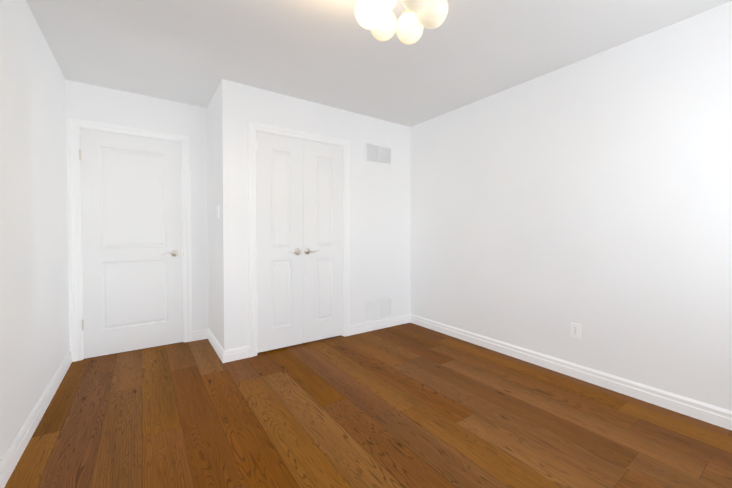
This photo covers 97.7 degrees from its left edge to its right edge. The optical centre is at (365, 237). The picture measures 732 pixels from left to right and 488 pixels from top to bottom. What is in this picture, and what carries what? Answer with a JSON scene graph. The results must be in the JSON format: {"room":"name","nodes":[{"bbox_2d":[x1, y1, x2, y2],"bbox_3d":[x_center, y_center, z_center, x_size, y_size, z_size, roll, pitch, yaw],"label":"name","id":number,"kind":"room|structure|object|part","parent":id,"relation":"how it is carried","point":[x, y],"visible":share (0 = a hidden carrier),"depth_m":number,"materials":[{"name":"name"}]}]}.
{"room":"empty bedroom","nodes":[
{"label":"empty bedroom","id":0,"kind":"room"},
{"bbox_2d":[0,0,69,461],"bbox_3d":[-1.387,-0.109,0.959,0.120,2.440,4.570,-1,1,-35],"label":"wall","id":1,"kind":"structure","parent":0,"point":[34,315],"depth_m":1.83,"materials":[{"name":"white paint"}]},
{"bbox_2d":[0,350,71,487],"bbox_3d":[-1.332,1.057,1.018,0.016,0.106,4.330,-1,1,-35],"label":"baseboard","id":2,"kind":"structure","parent":1,"relation":"attached to","point":[14,453],"depth_m":1.76,"materials":[{"name":"white wood"}]},
{"bbox_2d":[65,79,208,349],"bbox_3d":[-2.163,-0.146,3.132,1.100,2.440,0.120,-1,1,-35],"label":"wall","id":3,"kind":"structure","parent":0,"point":[84,101],"depth_m":3.22,"materials":[{"name":"white paint"}]},
{"bbox_2d":[68,117,191,361],"bbox_3d":[-2.219,0.016,3.084,0.926,2.118,0.138,-1,1,-35],"label":"trim","id":4,"kind":"structure","parent":3,"relation":"attached to","point":[75,125],"depth_m":2.82,"materials":[{"name":"white wood"}]},
{"bbox_2d":[80,128,182,358],"bbox_3d":[-2.183,0.052,3.033,0.770,2.034,0.096,-1,1,-35],"label":"entry door","id":5,"kind":"structure","parent":3,"relation":"in","point":[131,213],"depth_m":3.02,"materials":[{"name":"white wood"}]},
{"bbox_3d":[-1.945,0.155,3.179,0.146,0.067,0.062,-1,1,-35],"label":"handle","id":6,"kind":"part","parent":5,"relation":"part of","materials":[{"name":"silver metal"}]},
{"bbox_2d":[207,79,238,349],"bbox_3d":[-1.439,-0.147,3.162,0.120,2.440,0.900,-1,1,-35],"label":"wall","id":7,"kind":"structure","parent":0,"point":[223,227],"depth_m":2.82,"materials":[{"name":"white paint"}]},
{"bbox_2d":[217,205,219,217],"bbox_3d":[-1.344,-0.242,2.909,0.011,0.114,0.070,-1,1,-35],"label":"rocker light switch","id":8,"kind":"object","parent":7,"relation":"attached to","point":[218,209],"visible":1,"depth_m":2.90,"materials":[{"name":"white plastic"}]},
{"bbox_2d":[192,328,248,362],"bbox_3d":[-1.431,1.021,3.105,0.850,0.106,0.222,1,1,44],"label":"baseboard","id":9,"kind":"structure","parent":7,"relation":"attached to","point":[233,354],"depth_m":2.88,"materials":[{"name":"white wood"}]},
{"bbox_2d":[237,83,410,346],"bbox_3d":[-0.322,-0.152,3.467,2.060,2.440,0.120,-1,1,-35],"label":"wall","id":10,"kind":"structure","parent":0,"point":[379,230],"depth_m":3.58,"materials":[{"name":"white paint"}]},
{"bbox_2d":[256,132,303,352],"bbox_3d":[-0.803,0.043,3.046,0.456,2.025,0.096,-1,1,-35],"label":"closet door","id":11,"kind":"structure","parent":10,"relation":"in","point":[279,222],"depth_m":3.05,"materials":[{"name":"white wood"}]},
{"bbox_3d":[-0.689,0.134,3.106,0.146,0.067,0.062,-1,1,-35],"label":"handle","id":12,"kind":"part","parent":11,"relation":"part of","materials":[{"name":"silver metal"}]},
{"bbox_2d":[247,121,349,356],"bbox_3d":[-0.651,0.011,3.228,1.071,2.123,0.138,-1,1,-35],"label":"trim","id":13,"kind":"structure","parent":10,"relation":"attached to","point":[253,128],"depth_m":2.93,"materials":[{"name":"white wood"}]},
{"bbox_2d":[303,140,342,342],"bbox_3d":[-0.427,0.038,3.309,0.456,2.025,0.096,-1,1,-35],"label":"closet door","id":14,"kind":"structure","parent":10,"relation":"in","point":[323,232],"depth_m":3.31,"materials":[{"name":"white wood"}]},
{"bbox_3d":[-0.537,0.132,3.212,0.146,0.067,0.062,-1,1,-35],"label":"handle","id":15,"kind":"part","parent":14,"relation":"part of","materials":[{"name":"silver metal"}]},
{"bbox_2d":[365,297,391,321],"bbox_3d":[0.155,0.831,3.740,0.396,0.246,0.008,-1,1,-35],"label":"air vent","id":16,"kind":"object","parent":10,"relation":"in","point":[378,309],"visible":1,"depth_m":3.73,"materials":[{"name":"white metal"}]},
{"bbox_2d":[365,141,391,165],"bbox_3d":[0.152,-0.972,3.706,0.398,0.236,0.008,-1,1,-35],"label":"air vent","id":17,"kind":"object","parent":10,"relation":"in","point":[377,153],"visible":1,"depth_m":3.70,"materials":[{"name":"white metal"}]},
{"bbox_2d":[350,314,411,334],"bbox_3d":[0.175,1.010,3.752,0.862,0.106,0.016,-1,1,-35],"label":"baseboard","id":18,"kind":"structure","parent":10,"relation":"attached to","point":[398,320],"depth_m":3.74,"materials":[{"name":"white wood"}]},
{"bbox_2d":[4,323,731,487],"bbox_3d":[-0.252,1.138,2.324,3.520,0.100,5.470,-1,1,-35],"label":"floor","id":19,"kind":"structure","parent":0,"point":[408,405],"depth_m":1.87,"materials":[{"name":"brown wood"}]},
{"bbox_2d":[26,0,731,126],"bbox_3d":[-0.252,-1.402,2.280,3.520,0.100,5.470,-1,1,-35],"label":"ceiling","id":20,"kind":"structure","parent":0,"point":[333,53],"depth_m":2.26,"materials":[{"name":"paint"}]},
{"bbox_2d":[355,0,447,44],"bbox_3d":[0.154,-1.153,1.485,0.422,0.371,0.443,-1,1,-35],"label":"chandelier","id":21,"kind":"object","parent":20,"relation":"hanging from","point":[378,20],"visible":1,"depth_m":1.48,"materials":[{"name":"white glass"}]},
{"bbox_3d":[0.018,-1.063,1.502,0.140,0.146,0.140,-1,1,-35],"label":"globe","id":22,"kind":"part","parent":21,"relation":"part of","materials":[{"name":"white glass"}]},
{"bbox_3d":[0.069,-1.038,1.363,0.140,0.146,0.140,-1,1,-35],"label":"globe","id":23,"kind":"part","parent":21,"relation":"part of","materials":[{"name":"white glass"}]},
{"bbox_3d":[0.088,-1.082,1.625,0.140,0.146,0.140,-1,1,-35],"label":"globe","id":24,"kind":"part","parent":21,"relation":"part of","materials":[{"name":"white glass"}]},
{"bbox_3d":[0.223,-1.071,1.634,0.140,0.146,0.140,-1,1,-35],"label":"globe","id":25,"kind":"part","parent":21,"relation":"part of","materials":[{"name":"white glass"}]},
{"bbox_3d":[0.210,-1.038,1.341,0.140,0.146,0.140,-1,1,-35],"label":"globe","id":26,"kind":"part","parent":21,"relation":"part of","materials":[{"name":"white glass"}]},
{"bbox_3d":[0.309,-1.053,1.482,0.140,0.146,0.140,-1,1,-35],"label":"globe","id":27,"kind":"part","parent":21,"relation":"part of","materials":[{"name":"white glass"}]},
{"bbox_2d":[410,1,731,410],"bbox_3d":[1.623,-0.137,2.588,0.120,2.440,3.790,-1,1,-35],"label":"wall","id":28,"kind":"structure","parent":0,"point":[592,195],"depth_m":2.35,"materials":[{"name":"white paint"}]},
{"bbox_2d":[412,314,731,430],"bbox_3d":[1.567,1.031,2.569,0.016,0.106,3.550,-1,1,-35],"label":"baseboard","id":29,"kind":"structure","parent":28,"relation":"attached to","point":[711,414],"depth_m":2.34,"materials":[{"name":"white wood"}]},
{"bbox_2d":[571,322,580,338],"bbox_3d":[1.627,0.720,2.484,0.008,0.114,0.070,-1,1,-35],"label":"duplex electrical outlet","id":30,"kind":"object","parent":28,"relation":"attached to","point":[575,330],"visible":1,"depth_m":2.48,"materials":[{"name":"white plastic"}]}
]}

